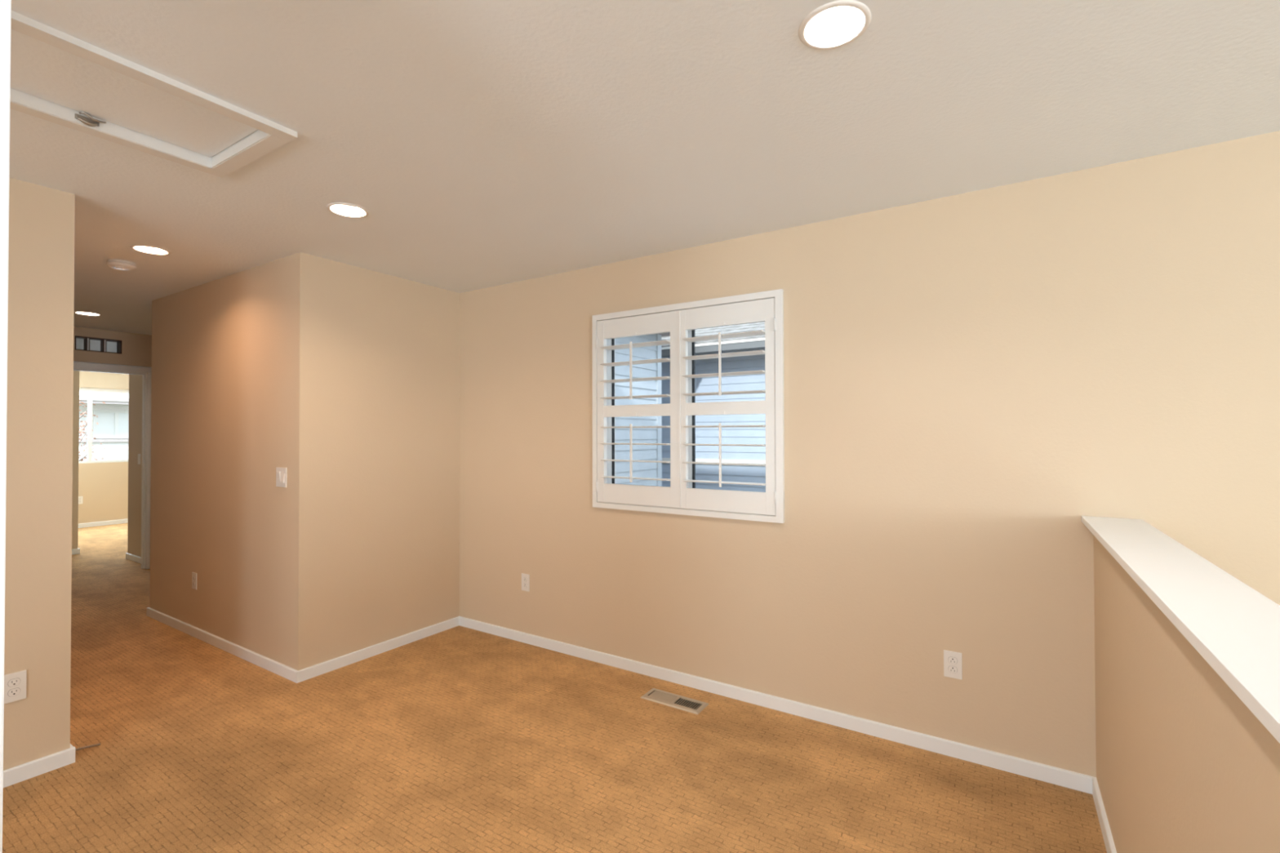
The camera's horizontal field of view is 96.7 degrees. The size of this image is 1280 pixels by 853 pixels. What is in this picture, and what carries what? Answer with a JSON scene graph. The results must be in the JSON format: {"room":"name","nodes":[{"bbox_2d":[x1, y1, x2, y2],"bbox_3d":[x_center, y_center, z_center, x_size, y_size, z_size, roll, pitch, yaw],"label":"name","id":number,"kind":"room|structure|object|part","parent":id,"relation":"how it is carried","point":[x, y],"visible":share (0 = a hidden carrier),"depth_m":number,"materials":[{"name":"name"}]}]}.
{"room":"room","nodes":[
{"label":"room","id":0,"kind":"room"},
{"bbox_2d":[3,177,75,770],"bbox_3d":[-5.305,0.216,1.803,4.148,2.440,4.158,-1,-1,32],"label":"wall","id":1,"kind":"structure","parent":0,"point":[40,407],"depth_m":2.36,"materials":[{"name":"beige paint"}]},
{"bbox_2d":[4,670,26,703],"bbox_3d":[-2.523,1.051,2.294,0.008,0.114,0.070,-1,-1,32],"label":"wall outlet","id":2,"kind":"object","parent":1,"relation":"attached to","point":[15,683],"visible":0.92,"depth_m":2.30,"materials":[{"name":"white plastic"}]},
{"bbox_2d":[7,677,20,687],"bbox_3d":[-2.522,1.031,2.294,0.001,0.030,0.036,-1,-1,32],"label":"receptacle","id":3,"kind":"object","parent":2,"relation":"attached to","point":[11,682],"depth_m":2.29,"materials":[{"name":"white plastic"}]},
{"bbox_2d":[7,687,20,696],"bbox_3d":[-2.521,1.070,2.293,0.004,0.030,0.036,-1,-1,32],"label":"receptacle","id":4,"kind":"object","parent":2,"relation":"attached to","point":[11,691],"depth_m":2.29,"materials":[{"name":"white plastic"}]},
{"bbox_2d":[3,746,75,787],"bbox_3d":[-3.542,1.388,0.680,0.014,0.063,4.172,-1,-1,32],"label":"baseboard","id":5,"kind":"structure","parent":1,"relation":"attached to","point":[17,774],"depth_m":2.34,"materials":[{"name":"white paint"}]},
{"bbox_2d":[75,742,100,751],"bbox_3d":[-2.458,1.421,2.521,0.012,0.025,0.102,-1,-1,35],"label":"door stop","id":6,"kind":"object","parent":1,"relation":"attached to","point":[93,745],"visible":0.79,"depth_m":2.52,"materials":[{"name":"metal"}]},
{"bbox_2d":[71,370,79,549],"bbox_3d":[-7.979,0.279,6.850,2.520,2.440,1.210,-1,-1,32],"label":"wall","id":7,"kind":"structure","parent":0,"point":[76,373],"depth_m":6.66,"materials":[{"name":"beige paint"}]},
{"bbox_2d":[71,548,79,555],"bbox_3d":[-6.831,1.458,6.277,0.014,0.063,0.954,-1,-1,32],"label":"baseboard","id":8,"kind":"structure","parent":7,"relation":"attached to","point":[76,551],"depth_m":6.65,"materials":[{"name":"white paint"}]},
{"bbox_2d":[78,370,128,524],"bbox_3d":[-8.296,0.162,8.824,0.130,2.720,4.200,-1,-1,32],"label":"wall","id":9,"kind":"structure","parent":0,"point":[103,486],"depth_m":8.76,"materials":[{"name":"beige paint"}]},
{"bbox_2d":[78,496,83,503],"bbox_3d":[-8.394,1.103,8.527,0.008,0.114,0.070,-1,-1,32],"label":"wall outlet","id":10,"kind":"object","parent":9,"relation":"attached to","point":[80,498],"visible":0.79,"depth_m":8.54,"materials":[{"name":"white plastic"}]},
{"bbox_2d":[78,519,128,528],"bbox_3d":[-7.935,1.494,9.239,0.014,0.063,2.890,-1,-1,32],"label":"baseboard","id":11,"kind":"structure","parent":9,"relation":"attached to","point":[122,521],"depth_m":8.74,"materials":[{"name":"white paint"}]},
{"bbox_2d":[78,386,128,463],"bbox_3d":[-8.320,-0.017,8.812,0.055,1.147,1.950,-1,-1,32],"label":"window","id":12,"kind":"structure","parent":9,"relation":"in","point":[89,445],"depth_m":8.68,"materials":[{"name":"white plastic"}]},
{"bbox_2d":[73,326,151,373],"bbox_3d":[-5.436,0.259,5.576,0.120,2.440,2.070,-1,-1,32],"label":"wall","id":13,"kind":"structure","parent":0,"point":[136,348],"depth_m":5.77,"materials":[{"name":"beige paint"}]},
{"bbox_2d":[75,335,121,354],"bbox_3d":[-5.394,-0.804,5.654,0.120,0.137,0.346,-1,-1,32],"label":"window","id":14,"kind":"structure","parent":13,"relation":"in","point":[82,343],"depth_m":5.68,"materials":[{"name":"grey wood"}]},
{"bbox_3d":[-5.508,-0.805,5.578,0.008,0.121,0.079,-1,-1,32],"label":"pane","id":15,"kind":"part","parent":14,"relation":"part of","materials":[{"name":"grey glass"}]},
{"bbox_3d":[-5.447,-0.804,5.675,0.008,0.121,0.099,-1,-1,32],"label":"pane","id":16,"kind":"part","parent":14,"relation":"part of","materials":[{"name":"grey glass"}]},
{"bbox_3d":[-5.379,-0.803,5.781,0.008,0.121,0.100,-1,-1,32],"label":"pane","id":17,"kind":"part","parent":14,"relation":"part of","materials":[{"name":"grey glass"}]},
{"bbox_2d":[73,360,151,568],"bbox_3d":[-5.400,0.427,5.620,0.141,2.105,0.942,-1,-1,32],"label":"door frame","id":18,"kind":"structure","parent":13,"relation":"in","point":[77,366],"depth_m":5.93,"materials":[{"name":"white paint"}]},
{"bbox_2d":[127,374,142,556],"bbox_3d":[-4.776,0.278,7.374,0.685,2.440,2.670,-1,-1,32],"label":"wall","id":19,"kind":"structure","parent":0,"point":[135,381],"depth_m":6.32,"materials":[{"name":"beige paint"}]},
{"bbox_2d":[125,552,141,564],"bbox_3d":[-5.499,1.455,6.232,0.699,0.063,0.014,-1,-1,32],"label":"baseboard","id":20,"kind":"structure","parent":19,"relation":"attached to","point":[128,556],"depth_m":6.28,"materials":[{"name":"white paint"}]},
{"bbox_2d":[137,453,141,464],"bbox_3d":[-5.493,0.356,6.240,0.070,0.114,0.012,-1,-1,32],"label":"light switch","id":21,"kind":"object","parent":19,"relation":"attached to","point":[139,455],"visible":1,"depth_m":6.23,"materials":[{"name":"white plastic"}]},
{"bbox_2d":[149,252,459,670],"bbox_3d":[-2.562,0.238,4.304,2.200,2.440,1.134,-1,-1,32],"label":"wall","id":22,"kind":"structure","parent":0,"point":[344,378],"depth_m":3.65,"materials":[{"name":"beige paint"}]},
{"bbox_2d":[191,572,196,589],"bbox_3d":[-3.103,1.075,3.963,0.070,0.114,0.008,-1,-1,32],"label":"wall outlet","id":23,"kind":"object","parent":22,"relation":"attached to","point":[193,574],"visible":1,"depth_m":3.96,"materials":[{"name":"white plastic"}]},
{"bbox_2d":[146,607,299,683],"bbox_3d":[-2.867,1.422,3.806,2.228,0.063,0.014,-1,-1,32],"label":"baseboard","id":24,"kind":"structure","parent":22,"relation":"attached to","point":[281,669],"depth_m":3.65,"materials":[{"name":"white paint"}]},
{"bbox_2d":[275,466,287,487],"bbox_3d":[-2.103,0.297,3.333,0.116,0.114,0.012,-1,-1,32],"label":"light switch","id":25,"kind":"object","parent":22,"relation":"attached to","point":[281,473],"visible":1,"depth_m":3.33,"materials":[{"name":"white plastic"}]},
{"bbox_2d":[297,616,458,682],"bbox_3d":[-1.629,1.418,3.691,0.014,0.063,1.120,-1,-1,32],"label":"baseboard","id":26,"kind":"structure","parent":22,"relation":"attached to","point":[325,667],"depth_m":3.60,"materials":[{"name":"white paint"}]},
{"bbox_2d":[2,523,1106,852],"bbox_3d":[-4.375,1.581,3.712,12.210,0.250,8.600,-1,-1,32],"label":"floor","id":27,"kind":"structure","parent":0,"point":[459,739],"depth_m":2.40,"materials":[{"name":"beige carpet"}]},
{"bbox_2d":[640,688,709,714],"bbox_3d":[0.179,1.434,2.983,0.341,0.007,0.133,-1,-1,32],"label":"floor vent","id":28,"kind":"object","parent":27,"relation":"in","point":[680,702],"visible":1,"depth_m":2.97,"materials":[{"name":"beige metal"}]},
{"bbox_2d":[8,0,1279,335],"bbox_3d":[-2.232,-1.004,2.376,17.300,0.001,8.600,-1,-1,32],"label":"ceiling","id":29,"kind":"structure","parent":0,"point":[483,144],"depth_m":1.87,"materials":[{"name":"paint"}]},
{"bbox_2d":[74,311,102,315],"bbox_3d":[-4.739,-0.994,4.885,0.176,0.058,0.176,-1,-1,32],"label":"recessed light","id":30,"kind":"object","parent":29,"relation":"in","point":[82,313],"visible":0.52,"depth_m":4.91,"materials":[{"name":"white plastic"}]},
{"bbox_2d":[106,258,137,271],"bbox_3d":[-3.123,-0.967,3.434,0.140,0.046,0.140,-1,-1,32],"label":"smoke detector","id":31,"kind":"object","parent":29,"relation":"attached to","point":[121,264],"visible":1,"depth_m":3.40,"materials":[{"name":"white plastic"}]},
{"bbox_2d":[129,244,171,255],"bbox_3d":[-2.749,-1.018,3.200,0.176,0.058,0.176,-1,-1,32],"label":"recessed light","id":32,"kind":"object","parent":29,"relation":"in","point":[147,249],"visible":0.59,"depth_m":3.24,"materials":[{"name":"white plastic"}]},
{"bbox_2d":[9,10,297,177],"bbox_3d":[-1.817,-1.036,1.482,0.572,0.079,1.487,-1,-1,32],"label":"attic hatch","id":33,"kind":"object","parent":29,"relation":"attached to","point":[57,77],"visible":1,"depth_m":1.81,"materials":[{"name":"paint"}]},
{"bbox_3d":[-1.813,-1.022,1.886,0.017,0.021,0.067,-1,-1,32],"label":"lever","id":34,"kind":"part","parent":33,"relation":"part of","materials":[{"name":"metal"}]},
{"bbox_3d":[-1.818,-1.043,1.480,0.446,0.014,1.364,-1,-1,32],"label":"hatch panel","id":35,"kind":"part","parent":33,"relation":"part of","materials":[{"name":"paint"}]},
{"bbox_2d":[326,202,368,217],"bbox_3d":[-1.353,-1.027,2.639,0.176,0.058,0.176,-1,-1,32],"label":"recessed light","id":36,"kind":"object","parent":29,"relation":"in","point":[347,210],"visible":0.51,"depth_m":2.69,"materials":[{"name":"white plastic"}]},
{"bbox_2d":[798,0,871,49],"bbox_3d":[0.495,-1.044,1.451,0.176,0.058,0.176,-1,-1,32],"label":"recessed light","id":37,"kind":"object","parent":29,"relation":"in","point":[837,24],"visible":0.94,"depth_m":1.49,"materials":[{"name":"white plastic"}]},
{"bbox_2d":[459,130,1279,777],"bbox_3d":[0.651,1.477,2.999,13.140,5.520,0.130,-1,-1,32],"label":"wall","id":38,"kind":"structure","parent":0,"point":[970,378],"depth_m":2.52,"materials":[{"name":"beige paint"}]},
{"bbox_2d":[521,573,529,591],"bbox_3d":[-0.770,1.048,3.825,0.070,0.114,0.008,-1,-1,32],"label":"wall outlet","id":39,"kind":"object","parent":38,"relation":"attached to","point":[525,577],"visible":1,"depth_m":3.82,"materials":[{"name":"white plastic"}]},
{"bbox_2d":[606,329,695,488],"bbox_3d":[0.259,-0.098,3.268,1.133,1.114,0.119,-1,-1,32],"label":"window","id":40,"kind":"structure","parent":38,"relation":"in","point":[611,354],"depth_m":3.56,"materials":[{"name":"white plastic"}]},
{"bbox_3d":[0.247,-0.099,3.250,1.133,1.114,0.076,-1,-1,32],"label":"sill","id":41,"kind":"part","parent":40,"relation":"part of","materials":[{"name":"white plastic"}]},
{"bbox_3d":[0.279,-0.098,3.300,1.133,1.114,0.043,-1,-1,32],"label":"frame","id":42,"kind":"part","parent":40,"relation":"part of","materials":[{"name":"white plastic"}]},
{"bbox_2d":[592,288,784,523],"bbox_3d":[0.218,-0.099,3.198,1.200,1.182,0.126,-1,-1,32],"label":"plantation shutter","id":43,"kind":"object","parent":40,"relation":"attached to","point":[677,319],"visible":1,"depth_m":3.17,"materials":[{"name":"paint"}]},
{"bbox_3d":[-0.052,-0.325,3.304,0.011,0.334,0.012,-1,-1,32],"label":"tilt rod","id":44,"kind":"part","parent":43,"relation":"part of","materials":[{"name":"paint"}]},
{"bbox_3d":[-0.051,0.154,3.299,0.011,0.337,0.012,-1,-1,32],"label":"tilt rod","id":45,"kind":"part","parent":43,"relation":"part of","materials":[{"name":"paint"}]},
{"bbox_3d":[-0.018,-0.095,3.354,0.565,1.108,0.030,-1,-1,32],"label":"shutter panel","id":46,"kind":"part","parent":43,"relation":"part of","materials":[{"name":"paint"}]},
{"bbox_3d":[0.423,0.150,2.998,0.011,0.337,0.012,-1,-1,32],"label":"tilt rod","id":47,"kind":"part","parent":43,"relation":"part of","materials":[{"name":"paint"}]},
{"bbox_3d":[0.422,-0.330,3.004,0.011,0.334,0.012,-1,-1,32],"label":"tilt rod","id":48,"kind":"part","parent":43,"relation":"part of","materials":[{"name":"paint"}]},
{"bbox_3d":[0.457,-0.100,3.052,0.557,1.108,0.032,-1,-1,32],"label":"shutter panel","id":49,"kind":"part","parent":43,"relation":"part of","materials":[{"name":"paint"}]},
{"bbox_3d":[0.526,-0.100,3.154,0.492,1.042,0.005,-1,-1,32],"label":"glass","id":50,"kind":"part","parent":40,"relation":"part of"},
{"bbox_2d":[458,616,1096,794],"bbox_3d":[0.219,1.408,3.189,3.672,0.063,0.014,-1,-1,32],"label":"baseboard","id":51,"kind":"structure","parent":38,"relation":"attached to","point":[1037,771],"depth_m":2.76,"materials":[{"name":"white paint"}]},
{"bbox_2d":[943,649,962,679],"bbox_3d":[1.359,1.035,2.472,0.070,0.114,0.008,-1,-1,32],"label":"wall outlet","id":52,"kind":"object","parent":38,"relation":"attached to","point":[953,660],"visible":1,"depth_m":2.47,"materials":[{"name":"white plastic"}]},
{"bbox_2d":[947,656,957,664],"bbox_3d":[1.358,1.015,2.471,0.036,0.030,0.004,-1,-1,32],"label":"receptacle","id":53,"kind":"object","parent":52,"relation":"attached to","point":[951,660],"depth_m":2.47,"materials":[{"name":"white plastic"}]},
{"bbox_2d":[948,665,957,673],"bbox_3d":[1.358,1.054,2.471,0.036,0.030,0.001,-1,-1,32],"label":"receptacle","id":54,"kind":"object","parent":52,"relation":"attached to","point":[952,668],"depth_m":2.47,"materials":[{"name":"white plastic"}]},
{"bbox_2d":[1093,535,1279,852],"bbox_3d":[0.147,1.023,-0.442,0.107,1.352,6.228,-1,-1,32],"label":"wall","id":55,"kind":"structure","parent":0,"point":[1184,765],"depth_m":1.23,"materials":[{"name":"beige paint"}]},
{"bbox_2d":[1092,777,1116,852],"bbox_3d":[0.093,1.368,-0.420,0.014,0.063,6.214,-1,-1,32],"label":"baseboard","id":56,"kind":"structure","parent":55,"relation":"attached to","point":[1110,847],"depth_m":2.00,"materials":[{"name":"white paint"}]},
{"bbox_2d":[1081,515,1279,743],"bbox_3d":[0.145,0.336,-0.434,0.182,0.022,6.228,-1,-1,32],"label":"trim","id":57,"kind":"structure","parent":55,"relation":"on","point":[1235,628],"depth_m":1.07,"materials":[{"name":"white paint"}]},
{"bbox_3d":[-1.112,0.190,0.261,0.120,2.440,1.050,-1,-1,32],"label":"wall","id":58,"kind":"structure","parent":0,"visible":0},
{"bbox_2d":[0,0,11,852],"bbox_3d":[-0.887,0.192,0.484,0.020,2.439,0.468,-1,-1,32],"label":"trim","id":59,"kind":"structure","parent":58,"relation":"attached to","point":[5,5],"depth_m":0.68,"materials":[{"name":"white paint"}]},
{"label":"outside","id":60,"kind":"structure","parent":0,"visible":0},
{"bbox_3d":[-5.750,4.524,9.533,70.000,0.200,50.000,-1,-1,32],"label":"ground","id":61,"kind":"structure","parent":60,"visible":0},
{"bbox_2d":[78,391,105,461],"bbox_3d":[-10.286,1.869,10.241,0.892,5.147,0.974,-1,-1,32],"label":"tree","id":62,"kind":"object","parent":61,"relation":"on","point":[82,413],"visible":0.17,"depth_m":10.43,"materials":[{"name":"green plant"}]},
{"bbox_2d":[78,391,128,461],"bbox_3d":[-14.122,1.239,13.700,7.450,6.500,16.800,-1,-1,32],"label":"neighbor house","id":63,"kind":"structure","parent":61,"relation":"on","point":[113,419],"depth_m":12.02,"materials":[{"name":"white"}]},
{"bbox_3d":[-11.182,-0.044,12.224,0.015,0.500,0.720,-1,-1,32],"label":"pane","id":64,"kind":"part","parent":63,"relation":"part of","materials":[{"name":"white glass"}]},
{"bbox_2d":[615,332,670,486],"bbox_3d":[-2.048,1.059,6.692,4.350,6.650,3.182,-1,-1,32],"label":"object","id":65,"kind":"object","parent":61,"relation":"on","point":[640,435],"visible":0.09,"depth_m":6.56,"materials":[{"name":"blue"}]},
{"bbox_2d":[661,321,765,492],"bbox_3d":[3.420,0.733,8.170,15.600,7.312,4.528,-1,-1,32],"label":"neighbor house","id":66,"kind":"structure","parent":61,"relation":"on","point":[743,435],"depth_m":7.52,"materials":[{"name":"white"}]}
]}

